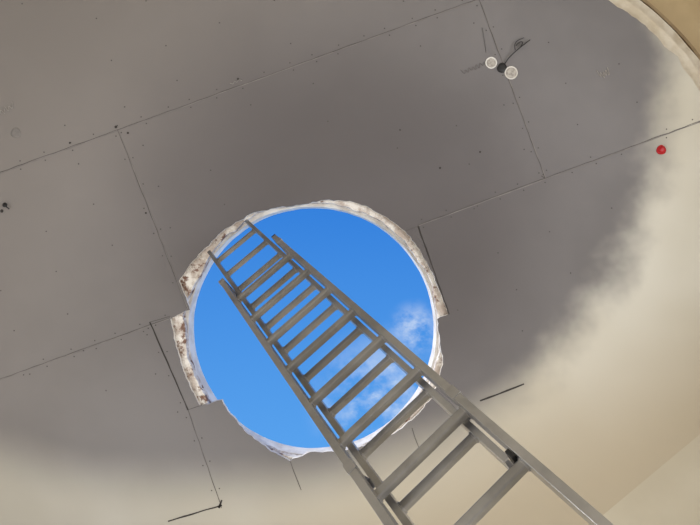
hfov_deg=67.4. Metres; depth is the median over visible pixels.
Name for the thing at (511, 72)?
light fixture
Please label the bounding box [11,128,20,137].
filler patch
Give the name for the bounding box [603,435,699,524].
wall
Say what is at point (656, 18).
trim
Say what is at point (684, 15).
wall
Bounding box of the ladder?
[207,219,613,524]
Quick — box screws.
[0,0,692,490]
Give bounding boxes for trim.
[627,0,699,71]
[640,0,699,59]
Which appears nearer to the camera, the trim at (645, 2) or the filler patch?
the filler patch
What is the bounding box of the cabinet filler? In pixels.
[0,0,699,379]
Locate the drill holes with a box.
[0,78,480,213]
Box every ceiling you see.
[0,0,699,524]
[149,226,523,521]
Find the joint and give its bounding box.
[0,0,699,507]
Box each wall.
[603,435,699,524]
[647,0,699,53]
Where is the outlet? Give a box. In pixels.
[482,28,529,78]
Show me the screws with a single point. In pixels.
(145, 0)
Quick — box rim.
[172,200,447,459]
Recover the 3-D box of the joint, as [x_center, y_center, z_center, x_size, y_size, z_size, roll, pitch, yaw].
[-0.412,-0.165,3.598,6.447,0.001,3.698,0,-90,0]
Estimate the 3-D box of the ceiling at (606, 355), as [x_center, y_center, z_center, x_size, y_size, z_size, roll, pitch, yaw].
[-0.300,0.000,3.612,7.400,0.025,6.400,0,-90,0]
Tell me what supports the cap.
attached to the ceiling at (606, 355)
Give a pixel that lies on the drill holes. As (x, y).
(1, 210)
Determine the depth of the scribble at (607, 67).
3.60 m
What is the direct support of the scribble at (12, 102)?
attached to the ceiling at (606, 355)
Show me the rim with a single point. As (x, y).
(193, 279)
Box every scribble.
[0,102,12,113]
[596,67,608,77]
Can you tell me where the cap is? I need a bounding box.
[656,145,665,153]

